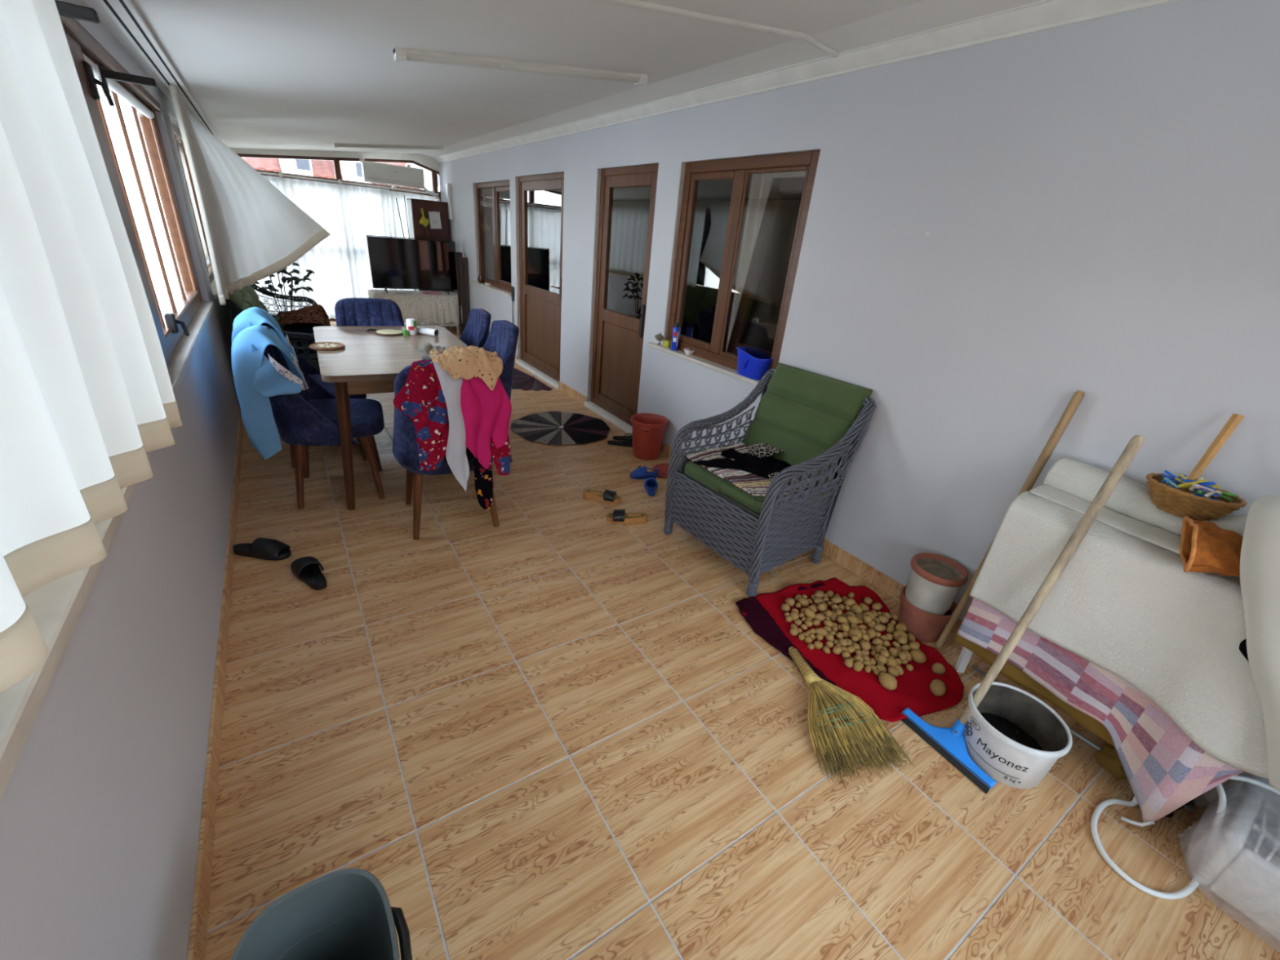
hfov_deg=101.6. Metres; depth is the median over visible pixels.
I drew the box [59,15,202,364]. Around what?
window
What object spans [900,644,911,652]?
potato
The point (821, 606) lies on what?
potato
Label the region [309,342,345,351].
trivet
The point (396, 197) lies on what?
rod
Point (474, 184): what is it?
trim
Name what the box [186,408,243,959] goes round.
baseboard
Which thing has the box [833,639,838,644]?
potato
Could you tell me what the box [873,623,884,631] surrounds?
potato
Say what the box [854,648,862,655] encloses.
potato
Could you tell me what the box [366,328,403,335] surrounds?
serving plate
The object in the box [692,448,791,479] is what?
cardigan
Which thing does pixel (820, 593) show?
potato
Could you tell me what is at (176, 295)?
ground
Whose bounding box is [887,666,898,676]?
potato
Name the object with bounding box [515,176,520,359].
trim
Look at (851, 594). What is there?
potato
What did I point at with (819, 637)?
potato
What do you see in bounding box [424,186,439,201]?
pipe
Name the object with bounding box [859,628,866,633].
potato
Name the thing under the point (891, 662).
potato
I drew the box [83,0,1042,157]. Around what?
ceiling
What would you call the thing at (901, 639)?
potato
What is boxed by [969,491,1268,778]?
cover
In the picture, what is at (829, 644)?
potato
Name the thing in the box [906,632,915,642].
potato
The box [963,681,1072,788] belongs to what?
plastic bucket
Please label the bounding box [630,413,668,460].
bucket
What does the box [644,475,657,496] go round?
clog
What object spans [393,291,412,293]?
folded paper
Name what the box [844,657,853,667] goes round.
potato
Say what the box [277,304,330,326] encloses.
blanket
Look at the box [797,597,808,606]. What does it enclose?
potato
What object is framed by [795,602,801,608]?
potato
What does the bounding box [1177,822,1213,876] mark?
bag tail
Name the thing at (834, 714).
straw broom
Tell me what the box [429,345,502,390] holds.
headscarf
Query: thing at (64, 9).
bracket
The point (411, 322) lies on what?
can
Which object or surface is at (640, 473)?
clog
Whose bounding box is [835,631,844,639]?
potato
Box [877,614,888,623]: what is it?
potato
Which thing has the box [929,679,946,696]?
potato
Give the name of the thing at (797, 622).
potato
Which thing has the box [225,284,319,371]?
wicker sofa
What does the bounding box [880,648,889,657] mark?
potato
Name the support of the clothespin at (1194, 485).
on the clothespin at (1201, 492)
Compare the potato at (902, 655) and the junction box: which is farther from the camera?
the junction box
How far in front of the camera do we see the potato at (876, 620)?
2.34 m
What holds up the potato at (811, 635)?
on the cloth at (763, 612)
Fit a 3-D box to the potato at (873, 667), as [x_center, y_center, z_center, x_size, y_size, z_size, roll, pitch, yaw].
[0.927,0.748,2.073,0.025,0.023,0.035,-9,28,-28]
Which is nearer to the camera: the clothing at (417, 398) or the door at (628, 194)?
the clothing at (417, 398)
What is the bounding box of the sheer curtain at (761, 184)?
[725,170,806,355]
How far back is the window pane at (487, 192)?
7.92 m
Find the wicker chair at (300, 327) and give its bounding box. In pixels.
[283,322,325,351]
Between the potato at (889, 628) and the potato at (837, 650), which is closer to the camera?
the potato at (837, 650)
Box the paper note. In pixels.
[428,210,441,228]
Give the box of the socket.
[950,718,966,736]
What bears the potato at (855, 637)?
on the potato
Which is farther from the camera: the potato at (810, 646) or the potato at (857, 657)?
the potato at (810, 646)
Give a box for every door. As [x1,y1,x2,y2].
[518,172,564,382]
[590,164,658,426]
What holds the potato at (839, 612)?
on the cloth at (763, 612)
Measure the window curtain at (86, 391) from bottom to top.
1.095 m
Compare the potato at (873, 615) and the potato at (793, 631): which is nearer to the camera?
the potato at (793, 631)
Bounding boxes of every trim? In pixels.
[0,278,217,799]
[434,0,1178,163]
[469,280,511,296]
[473,182,479,281]
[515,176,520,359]
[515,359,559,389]
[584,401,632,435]
[587,168,601,401]
[594,0,808,39]
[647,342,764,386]
[663,162,686,340]
[804,35,839,57]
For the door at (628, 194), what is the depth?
4.22 m
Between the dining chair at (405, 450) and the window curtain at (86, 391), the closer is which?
the window curtain at (86, 391)
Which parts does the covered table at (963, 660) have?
leg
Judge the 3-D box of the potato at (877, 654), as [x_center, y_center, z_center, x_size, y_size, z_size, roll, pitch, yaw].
[0.975,0.725,2.125,0.036,0.035,0.052,7,25,4]
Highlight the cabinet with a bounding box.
[405,198,453,292]
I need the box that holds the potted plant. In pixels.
[254,262,314,311]
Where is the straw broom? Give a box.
[788,646,915,788]
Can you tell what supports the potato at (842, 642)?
on the cloth at (763, 612)
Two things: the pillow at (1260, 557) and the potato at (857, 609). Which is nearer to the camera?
the pillow at (1260, 557)
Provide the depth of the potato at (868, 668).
2.06 m
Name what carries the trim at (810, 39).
attached to the wall at (997, 232)
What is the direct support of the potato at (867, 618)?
on the cloth at (763, 612)
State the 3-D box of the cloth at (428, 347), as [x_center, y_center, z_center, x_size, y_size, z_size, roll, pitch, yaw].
[-0.932,-0.566,2.342,0.174,0.085,0.082,16,27,22]
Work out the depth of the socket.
1.76 m
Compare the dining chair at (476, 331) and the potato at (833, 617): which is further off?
the dining chair at (476, 331)
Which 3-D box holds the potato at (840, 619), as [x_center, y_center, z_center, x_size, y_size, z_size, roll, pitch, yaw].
[0.889,0.615,2.295,0.045,0.034,0.036,11,25,13]
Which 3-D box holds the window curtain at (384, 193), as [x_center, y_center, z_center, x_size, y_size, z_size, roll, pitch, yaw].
[-3.675,-3.284,7.682,0.154,1.750,0.078,-11,29,-32]
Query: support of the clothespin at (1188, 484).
in the wicker basket
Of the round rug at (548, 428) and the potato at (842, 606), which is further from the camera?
the round rug at (548, 428)
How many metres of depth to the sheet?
1.62 m
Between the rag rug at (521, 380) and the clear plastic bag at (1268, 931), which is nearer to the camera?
the clear plastic bag at (1268, 931)
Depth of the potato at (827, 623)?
2.28 m
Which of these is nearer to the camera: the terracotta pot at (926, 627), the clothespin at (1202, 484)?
the clothespin at (1202, 484)
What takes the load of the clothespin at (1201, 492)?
in the wicker basket
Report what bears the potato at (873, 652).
on the cloth at (763, 612)
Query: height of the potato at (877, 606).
0.034 m
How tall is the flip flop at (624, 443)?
0.051 m
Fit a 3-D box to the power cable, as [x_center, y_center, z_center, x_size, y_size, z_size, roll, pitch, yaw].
[1.739,0.906,1.511,0.285,0.107,0.040,18,28,26]
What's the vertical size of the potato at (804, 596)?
0.024 m
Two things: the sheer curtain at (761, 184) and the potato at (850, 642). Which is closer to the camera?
the potato at (850, 642)
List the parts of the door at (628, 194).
panel, pane, handle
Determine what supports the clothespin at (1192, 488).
in the wicker basket
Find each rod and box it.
[395,197,414,290]
[404,195,416,290]
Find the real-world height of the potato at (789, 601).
0.040 m
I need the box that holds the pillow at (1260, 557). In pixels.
[1240,493,1279,791]
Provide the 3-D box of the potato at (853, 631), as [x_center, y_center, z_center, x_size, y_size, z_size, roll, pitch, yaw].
[0.924,0.660,2.231,0.060,0.053,0.066,-6,27,-22]
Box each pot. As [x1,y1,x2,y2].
[897,585,956,642]
[905,552,968,615]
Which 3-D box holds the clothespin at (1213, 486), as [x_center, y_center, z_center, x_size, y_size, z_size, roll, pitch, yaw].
[1.650,0.020,1.533,0.068,0.033,0.012,23,30,33]
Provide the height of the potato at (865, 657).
0.030 m
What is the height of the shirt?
0.631 m
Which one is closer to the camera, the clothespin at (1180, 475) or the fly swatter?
the clothespin at (1180, 475)
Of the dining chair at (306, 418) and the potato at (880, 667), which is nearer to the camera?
the potato at (880, 667)
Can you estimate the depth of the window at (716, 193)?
3.19 m
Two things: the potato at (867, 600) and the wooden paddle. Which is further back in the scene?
the potato at (867, 600)
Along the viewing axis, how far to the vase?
1.38 m
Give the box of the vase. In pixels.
[1178,515,1243,577]
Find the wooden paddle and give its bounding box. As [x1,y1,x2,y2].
[1178,413,1244,492]
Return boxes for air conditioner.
[359,157,424,189]
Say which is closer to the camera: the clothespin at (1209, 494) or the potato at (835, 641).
the clothespin at (1209, 494)
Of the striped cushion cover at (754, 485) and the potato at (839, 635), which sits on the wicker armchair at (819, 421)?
the striped cushion cover at (754, 485)
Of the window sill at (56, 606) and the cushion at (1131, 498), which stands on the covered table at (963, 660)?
the cushion at (1131, 498)
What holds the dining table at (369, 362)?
on the floor
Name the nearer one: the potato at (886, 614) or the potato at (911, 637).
the potato at (911, 637)
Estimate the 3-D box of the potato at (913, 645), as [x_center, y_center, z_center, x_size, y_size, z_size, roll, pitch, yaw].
[1.144,0.692,2.177,0.039,0.035,0.044,-2,26,-16]
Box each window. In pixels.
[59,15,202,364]
[171,123,213,283]
[236,153,440,195]
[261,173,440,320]
[475,180,511,292]
[667,150,820,371]
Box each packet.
[402,328,408,335]
[422,291,441,294]
[663,339,671,347]
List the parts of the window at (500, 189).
sash, pane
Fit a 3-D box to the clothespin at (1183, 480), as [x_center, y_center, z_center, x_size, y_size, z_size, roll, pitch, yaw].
[1.638,0.011,1.535,0.068,0.032,0.012,23,30,33]
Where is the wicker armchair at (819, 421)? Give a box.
[663,362,875,596]
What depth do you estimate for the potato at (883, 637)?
2.23 m
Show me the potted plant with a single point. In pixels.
(296, 279)
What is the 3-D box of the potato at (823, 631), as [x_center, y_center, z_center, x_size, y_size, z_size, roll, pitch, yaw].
[0.776,0.651,2.235,0.057,0.040,0.040,14,26,19]
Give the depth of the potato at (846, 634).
2.23 m
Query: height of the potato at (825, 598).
0.024 m
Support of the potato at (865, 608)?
on the cloth at (763, 612)
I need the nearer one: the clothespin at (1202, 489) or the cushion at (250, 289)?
the clothespin at (1202, 489)
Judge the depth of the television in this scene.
7.10 m
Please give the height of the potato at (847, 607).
0.027 m
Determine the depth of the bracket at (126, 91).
2.24 m
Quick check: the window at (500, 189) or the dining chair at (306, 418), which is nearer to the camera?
the dining chair at (306, 418)
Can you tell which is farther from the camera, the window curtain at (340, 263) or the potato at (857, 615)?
the window curtain at (340, 263)
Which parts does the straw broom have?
handle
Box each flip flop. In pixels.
[607,438,632,447]
[613,433,632,441]
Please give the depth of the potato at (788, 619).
2.28 m
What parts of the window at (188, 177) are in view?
pane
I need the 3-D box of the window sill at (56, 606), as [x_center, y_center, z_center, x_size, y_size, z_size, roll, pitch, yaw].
[-2.545,-0.919,2.963,0.148,0.045,9.800,-11,29,-32]
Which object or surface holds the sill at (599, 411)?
attached to the wall at (997, 232)
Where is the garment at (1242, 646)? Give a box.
[1239,639,1248,662]
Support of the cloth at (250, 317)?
on the dining chair at (308, 369)
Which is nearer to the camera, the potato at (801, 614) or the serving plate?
the potato at (801, 614)
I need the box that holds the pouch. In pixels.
[1094,743,1127,779]
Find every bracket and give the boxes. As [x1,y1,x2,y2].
[54,0,99,23]
[83,53,154,119]
[96,63,156,93]
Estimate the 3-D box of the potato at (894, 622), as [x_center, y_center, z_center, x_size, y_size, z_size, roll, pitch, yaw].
[1.137,0.640,2.341,0.026,0.025,0.028,-3,26,-18]
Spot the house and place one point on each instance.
(350, 171)
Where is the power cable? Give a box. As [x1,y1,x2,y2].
[1229,774,1279,795]
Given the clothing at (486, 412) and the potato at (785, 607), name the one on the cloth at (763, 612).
the potato at (785, 607)
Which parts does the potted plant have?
stem, stem, stem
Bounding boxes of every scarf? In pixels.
[746,443,784,457]
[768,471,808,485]
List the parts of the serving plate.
dish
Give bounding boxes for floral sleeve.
[471,440,493,509]
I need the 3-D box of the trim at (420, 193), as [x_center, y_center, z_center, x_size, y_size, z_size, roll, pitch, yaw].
[-4.187,-3.239,7.516,2.660,1.820,0.070,-11,29,-32]
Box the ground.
[155,291,182,317]
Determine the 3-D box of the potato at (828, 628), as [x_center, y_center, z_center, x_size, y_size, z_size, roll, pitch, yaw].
[0.811,0.646,2.260,0.036,0.028,0.030,17,27,24]
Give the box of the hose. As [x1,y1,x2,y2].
[1090,783,1226,899]
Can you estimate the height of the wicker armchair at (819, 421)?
0.933 m
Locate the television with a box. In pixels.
[366,235,457,294]
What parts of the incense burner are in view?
lid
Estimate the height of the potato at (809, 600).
0.023 m
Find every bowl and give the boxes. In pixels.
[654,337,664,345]
[683,347,694,355]
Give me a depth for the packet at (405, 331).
3.48 m
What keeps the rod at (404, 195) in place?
on the floor
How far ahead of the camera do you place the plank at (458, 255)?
7.33 m
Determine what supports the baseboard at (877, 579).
attached to the wall at (997, 232)
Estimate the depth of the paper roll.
3.55 m
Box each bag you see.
[419,208,428,236]
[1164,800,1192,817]
[1186,771,1279,952]
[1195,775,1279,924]
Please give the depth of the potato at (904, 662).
2.11 m
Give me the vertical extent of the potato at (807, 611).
0.038 m
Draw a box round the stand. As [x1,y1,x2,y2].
[372,292,458,333]
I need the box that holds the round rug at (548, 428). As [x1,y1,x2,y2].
[511,411,610,445]
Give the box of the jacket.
[231,324,308,459]
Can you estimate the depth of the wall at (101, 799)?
1.05 m
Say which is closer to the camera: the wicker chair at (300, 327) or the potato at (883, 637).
the potato at (883, 637)
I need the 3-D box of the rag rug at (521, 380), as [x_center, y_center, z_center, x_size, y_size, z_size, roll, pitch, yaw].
[-1.363,-1.070,5.562,0.535,0.013,0.968,-11,29,-32]
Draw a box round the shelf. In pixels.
[404,320,458,326]
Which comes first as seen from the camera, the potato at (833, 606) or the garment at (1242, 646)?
the garment at (1242, 646)
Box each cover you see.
[686,442,808,496]
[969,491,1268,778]
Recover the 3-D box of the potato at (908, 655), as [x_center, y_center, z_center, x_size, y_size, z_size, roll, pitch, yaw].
[1.094,0.723,2.144,0.043,0.039,0.044,14,26,18]
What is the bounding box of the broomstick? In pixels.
[935,390,1084,648]
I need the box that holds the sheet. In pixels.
[1029,484,1181,554]
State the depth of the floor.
1.60 m
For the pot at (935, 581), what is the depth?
2.18 m
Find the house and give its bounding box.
[241,157,439,289]
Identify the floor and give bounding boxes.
[204,320,1279,959]
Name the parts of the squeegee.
rubber blade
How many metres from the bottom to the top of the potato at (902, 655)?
0.029 m
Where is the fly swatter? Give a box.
[511,286,513,323]
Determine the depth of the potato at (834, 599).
2.42 m
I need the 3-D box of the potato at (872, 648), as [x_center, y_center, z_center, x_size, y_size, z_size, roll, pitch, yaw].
[0.974,0.705,2.176,0.026,0.025,0.033,1,25,-8]
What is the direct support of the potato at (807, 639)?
on the cloth at (763, 612)
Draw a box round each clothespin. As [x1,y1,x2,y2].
[1160,470,1182,484]
[1161,475,1186,483]
[1163,477,1178,488]
[1174,474,1197,491]
[1177,479,1207,488]
[1181,479,1214,484]
[1185,484,1219,488]
[1186,478,1213,488]
[1188,476,1203,491]
[1191,483,1222,497]
[1191,492,1220,500]
[1193,487,1208,492]
[1196,490,1206,496]
[1204,491,1215,497]
[1208,490,1235,501]
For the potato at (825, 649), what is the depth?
2.14 m
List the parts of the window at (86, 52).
handle, bead chain, handle, rail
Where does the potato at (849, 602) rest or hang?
on the potato at (847, 607)
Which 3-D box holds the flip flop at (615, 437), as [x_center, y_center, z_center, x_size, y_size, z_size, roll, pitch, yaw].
[-0.104,-0.347,4.211,0.230,0.051,0.090,3,25,-5]
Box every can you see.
[405,318,417,335]
[671,321,680,351]
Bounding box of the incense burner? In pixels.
[654,332,666,345]
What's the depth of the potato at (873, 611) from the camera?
2.38 m
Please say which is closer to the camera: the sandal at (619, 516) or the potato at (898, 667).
the potato at (898, 667)
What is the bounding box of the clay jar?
[477,274,484,283]
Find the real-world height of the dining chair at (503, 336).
0.907 m
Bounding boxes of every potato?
[781,603,790,611]
[785,597,795,606]
[785,615,792,622]
[789,626,799,635]
[790,611,799,621]
[790,623,797,628]
[791,608,798,613]
[794,594,801,601]
[794,618,801,625]
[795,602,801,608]
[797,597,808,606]
[798,612,804,617]
[798,633,805,640]
[800,616,807,622]
[800,623,807,630]
[801,594,807,599]
[803,607,815,618]
[804,619,813,626]
[804,635,813,643]
[806,598,812,604]
[807,643,813,649]
[808,604,817,613]
[808,633,815,639]
[809,628,815,634]
[812,618,820,626]
[813,590,824,598]
[813,596,823,604]
[813,613,825,622]
[813,640,822,648]
[814,627,827,636]
[815,633,823,640]
[817,603,826,611]
[822,596,829,602]
[822,626,831,632]
[822,645,830,653]
[823,619,833,627]
[824,609,832,617]
[825,632,834,641]
[826,590,834,597]
[826,600,833,606]
[826,640,834,648]
[828,630,835,635]
[829,612,838,621]
[831,596,842,603]
[831,603,839,609]
[831,625,838,631]
[832,645,843,654]
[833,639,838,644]
[835,608,842,615]
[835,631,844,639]
[836,615,847,623]
[837,624,843,631]
[838,604,844,610]
[838,638,848,646]
[840,622,849,631]
[841,651,850,658]
[842,631,848,637]
[844,598,855,605]
[844,604,852,610]
[844,638,852,646]
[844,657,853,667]
[845,611,856,617]
[846,644,855,653]
[847,615,859,624]
[848,592,854,597]
[848,623,857,628]
[848,626,862,641]
[851,604,862,613]
[851,635,859,641]
[852,642,860,649]
[853,654,863,662]
[853,660,863,671]
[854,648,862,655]
[855,613,863,617]
[857,616,862,623]
[857,624,866,630]
[858,603,869,613]
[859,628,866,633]
[860,640,871,649]
[861,654,870,661]
[862,596,872,604]
[862,611,875,619]
[862,614,872,622]
[862,633,869,640]
[862,649,869,655]
[862,660,871,666]
[864,664,871,672]
[866,620,876,628]
[866,628,875,639]
[870,609,878,617]
[870,645,875,651]
[870,657,875,665]
[870,664,877,671]
[871,602,882,610]
[871,637,883,646]
[871,649,876,656]
[872,617,879,623]
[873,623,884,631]
[874,644,884,653]
[874,652,880,662]
[874,668,880,675]
[875,631,881,637]
[875,664,886,672]
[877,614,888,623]
[877,654,887,663]
[878,671,897,690]
[880,635,888,640]
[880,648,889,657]
[881,612,891,618]
[882,640,890,647]
[884,633,893,640]
[885,625,894,633]
[885,656,897,666]
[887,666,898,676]
[888,647,899,657]
[889,619,896,626]
[891,613,898,620]
[892,640,900,648]
[893,630,907,640]
[894,657,902,665]
[894,664,903,675]
[895,622,906,631]
[897,635,907,644]
[898,651,906,660]
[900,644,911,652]
[901,659,907,664]
[902,650,911,661]
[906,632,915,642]
[906,664,913,671]
[908,641,919,649]
[910,648,926,662]
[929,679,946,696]
[932,662,945,675]
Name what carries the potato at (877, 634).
on the cloth at (763, 612)
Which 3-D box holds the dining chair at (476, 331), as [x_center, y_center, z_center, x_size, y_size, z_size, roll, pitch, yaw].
[-1.411,-0.797,3.900,0.555,0.907,0.511,-9,28,-28]
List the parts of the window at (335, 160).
curtain rail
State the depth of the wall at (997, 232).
1.95 m
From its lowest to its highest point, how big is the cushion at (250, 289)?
0.490 m
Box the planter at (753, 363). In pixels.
[736,346,773,380]
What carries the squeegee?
on the floor
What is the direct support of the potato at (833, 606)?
on the cloth at (763, 612)
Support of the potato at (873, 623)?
on the cloth at (763, 612)
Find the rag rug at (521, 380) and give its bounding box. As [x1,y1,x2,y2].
[511,368,552,391]
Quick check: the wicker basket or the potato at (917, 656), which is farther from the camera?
the potato at (917, 656)
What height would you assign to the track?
0.016 m
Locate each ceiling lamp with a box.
[333,142,443,150]
[392,47,648,85]
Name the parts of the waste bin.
handle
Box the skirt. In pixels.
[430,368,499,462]
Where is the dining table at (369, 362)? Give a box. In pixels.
[313,325,493,510]
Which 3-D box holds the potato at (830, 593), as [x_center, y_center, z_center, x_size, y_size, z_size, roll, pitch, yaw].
[0.910,0.548,2.497,0.036,0.033,0.035,7,25,4]
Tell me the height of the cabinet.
1.716 m
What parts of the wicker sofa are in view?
post, panel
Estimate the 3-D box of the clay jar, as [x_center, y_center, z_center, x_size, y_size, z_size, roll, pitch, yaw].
[-2.101,-2.663,6.912,0.090,0.100,0.090,-11,29,-32]
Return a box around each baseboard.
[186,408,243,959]
[458,324,1245,807]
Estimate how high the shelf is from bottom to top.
0.020 m
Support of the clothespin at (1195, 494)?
in the wicker basket
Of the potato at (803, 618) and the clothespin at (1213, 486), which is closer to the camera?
the clothespin at (1213, 486)
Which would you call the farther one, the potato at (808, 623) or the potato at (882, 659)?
the potato at (808, 623)
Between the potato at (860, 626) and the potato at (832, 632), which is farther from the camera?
the potato at (860, 626)
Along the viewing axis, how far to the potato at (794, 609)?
2.33 m
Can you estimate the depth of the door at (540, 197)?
5.46 m
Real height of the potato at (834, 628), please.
0.024 m
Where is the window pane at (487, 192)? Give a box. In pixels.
[484,187,494,280]
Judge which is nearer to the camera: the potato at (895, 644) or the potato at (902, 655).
the potato at (902, 655)
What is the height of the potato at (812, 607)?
0.038 m
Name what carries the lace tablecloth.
on the stand
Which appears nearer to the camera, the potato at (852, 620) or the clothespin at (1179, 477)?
the clothespin at (1179, 477)
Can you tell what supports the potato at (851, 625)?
on the cloth at (763, 612)
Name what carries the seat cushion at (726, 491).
on the wicker armchair at (819, 421)
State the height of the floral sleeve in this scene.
0.377 m
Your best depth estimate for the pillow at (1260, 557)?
1.27 m
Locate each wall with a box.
[0,0,239,959]
[230,148,439,172]
[438,0,1279,787]
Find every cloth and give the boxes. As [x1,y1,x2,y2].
[231,306,297,362]
[417,342,445,359]
[735,577,964,722]
[953,596,1115,746]
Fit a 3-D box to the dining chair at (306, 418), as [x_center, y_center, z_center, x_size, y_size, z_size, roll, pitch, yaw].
[-1.732,-0.361,2.893,0.555,0.907,0.511,-7,28,-25]
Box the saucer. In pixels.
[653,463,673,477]
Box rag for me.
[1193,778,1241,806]
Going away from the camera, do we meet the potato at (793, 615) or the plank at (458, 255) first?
the potato at (793, 615)
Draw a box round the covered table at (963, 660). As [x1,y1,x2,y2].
[955,646,1194,812]
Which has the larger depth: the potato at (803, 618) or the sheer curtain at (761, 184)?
the sheer curtain at (761, 184)
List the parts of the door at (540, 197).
panel, pane, handle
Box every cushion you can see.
[227,290,250,316]
[239,286,258,307]
[245,284,269,313]
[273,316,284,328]
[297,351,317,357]
[684,460,826,517]
[742,362,872,485]
[1043,457,1246,537]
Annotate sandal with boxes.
[583,488,621,503]
[606,509,647,524]
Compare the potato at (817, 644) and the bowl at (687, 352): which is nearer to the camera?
the potato at (817, 644)
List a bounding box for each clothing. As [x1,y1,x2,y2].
[393,359,448,471]
[460,377,511,468]
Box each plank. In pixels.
[455,252,462,322]
[458,257,470,323]
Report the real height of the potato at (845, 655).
0.029 m
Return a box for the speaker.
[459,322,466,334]
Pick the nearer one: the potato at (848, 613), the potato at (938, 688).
the potato at (938, 688)
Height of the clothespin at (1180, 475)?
0.036 m
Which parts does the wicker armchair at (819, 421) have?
leg, panel, leg, post, panel, leg, panel, post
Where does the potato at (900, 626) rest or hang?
on the cloth at (763, 612)
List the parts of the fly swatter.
handle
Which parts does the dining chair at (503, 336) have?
backrest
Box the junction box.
[445,183,453,219]
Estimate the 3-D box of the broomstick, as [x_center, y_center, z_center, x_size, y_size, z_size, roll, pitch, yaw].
[1.402,0.206,2.023,0.168,1.135,0.029,0,25,-11]
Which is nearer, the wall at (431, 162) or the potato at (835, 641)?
the potato at (835, 641)
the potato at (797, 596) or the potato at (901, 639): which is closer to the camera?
the potato at (901, 639)
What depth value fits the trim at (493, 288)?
6.49 m
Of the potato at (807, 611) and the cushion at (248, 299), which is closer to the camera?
the potato at (807, 611)
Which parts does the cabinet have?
door, door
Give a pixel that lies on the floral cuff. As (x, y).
(501, 455)
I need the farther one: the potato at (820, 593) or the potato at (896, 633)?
the potato at (820, 593)
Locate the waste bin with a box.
[231,868,412,959]
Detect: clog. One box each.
[630,466,658,479]
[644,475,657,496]
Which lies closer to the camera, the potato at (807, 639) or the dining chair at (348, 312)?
the potato at (807, 639)
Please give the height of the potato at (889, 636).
0.029 m
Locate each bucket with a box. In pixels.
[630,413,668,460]
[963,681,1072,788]
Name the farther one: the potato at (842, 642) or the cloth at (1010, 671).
the potato at (842, 642)
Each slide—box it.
[232,537,291,560]
[290,556,327,590]
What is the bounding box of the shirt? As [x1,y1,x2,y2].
[428,354,469,490]
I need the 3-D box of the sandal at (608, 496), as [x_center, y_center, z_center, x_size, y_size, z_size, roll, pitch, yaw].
[-0.231,0.090,3.218,0.235,0.071,0.091,7,25,4]
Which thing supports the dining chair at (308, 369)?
on the floor
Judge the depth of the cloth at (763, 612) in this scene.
2.12 m
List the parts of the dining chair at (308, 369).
backrest, leg, seat, leg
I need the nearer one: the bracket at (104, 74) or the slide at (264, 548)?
the bracket at (104, 74)
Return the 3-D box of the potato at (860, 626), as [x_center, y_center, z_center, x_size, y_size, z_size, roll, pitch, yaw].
[0.973,0.650,2.292,0.045,0.029,0.032,10,25,10]
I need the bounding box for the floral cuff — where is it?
[489,434,510,475]
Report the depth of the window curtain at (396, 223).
7.54 m
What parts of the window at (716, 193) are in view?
sash, pane, screen frame, tilted sash, pane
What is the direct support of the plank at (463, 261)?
on the floor
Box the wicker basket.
[1145,472,1247,520]
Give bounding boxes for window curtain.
[0,0,182,693]
[168,84,330,305]
[253,174,390,319]
[381,189,398,289]
[389,191,435,290]
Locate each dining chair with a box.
[261,322,367,468]
[263,327,385,508]
[334,297,404,326]
[392,364,499,539]
[458,308,491,347]
[482,320,519,462]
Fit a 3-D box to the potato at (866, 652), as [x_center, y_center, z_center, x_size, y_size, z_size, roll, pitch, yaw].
[0.926,0.711,2.148,0.043,0.028,0.030,-12,30,-33]
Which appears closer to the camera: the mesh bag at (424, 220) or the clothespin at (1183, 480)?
the clothespin at (1183, 480)
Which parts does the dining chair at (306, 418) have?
leg, leg, backrest, seat, leg, leg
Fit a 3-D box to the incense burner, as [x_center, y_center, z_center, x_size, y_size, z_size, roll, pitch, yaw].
[0.151,-1.035,3.816,0.092,0.090,0.106,8,25,5]
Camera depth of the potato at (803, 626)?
2.25 m
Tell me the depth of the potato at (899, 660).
2.10 m
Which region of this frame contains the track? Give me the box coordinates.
[97,0,219,139]
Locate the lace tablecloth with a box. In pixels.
[368,288,462,325]
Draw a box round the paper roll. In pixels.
[416,326,438,336]
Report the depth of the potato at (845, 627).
2.25 m
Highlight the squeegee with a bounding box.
[901,435,1144,793]
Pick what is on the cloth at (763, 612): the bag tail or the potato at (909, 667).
the potato at (909, 667)
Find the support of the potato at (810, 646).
on the cloth at (763, 612)
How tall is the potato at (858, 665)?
0.034 m
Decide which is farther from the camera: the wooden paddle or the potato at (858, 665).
the potato at (858, 665)
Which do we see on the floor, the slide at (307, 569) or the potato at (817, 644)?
the slide at (307, 569)
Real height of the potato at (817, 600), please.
0.037 m
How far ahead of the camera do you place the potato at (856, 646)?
2.16 m
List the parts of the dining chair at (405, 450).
leg, leg, backrest, seat, leg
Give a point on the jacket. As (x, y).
(257, 378)

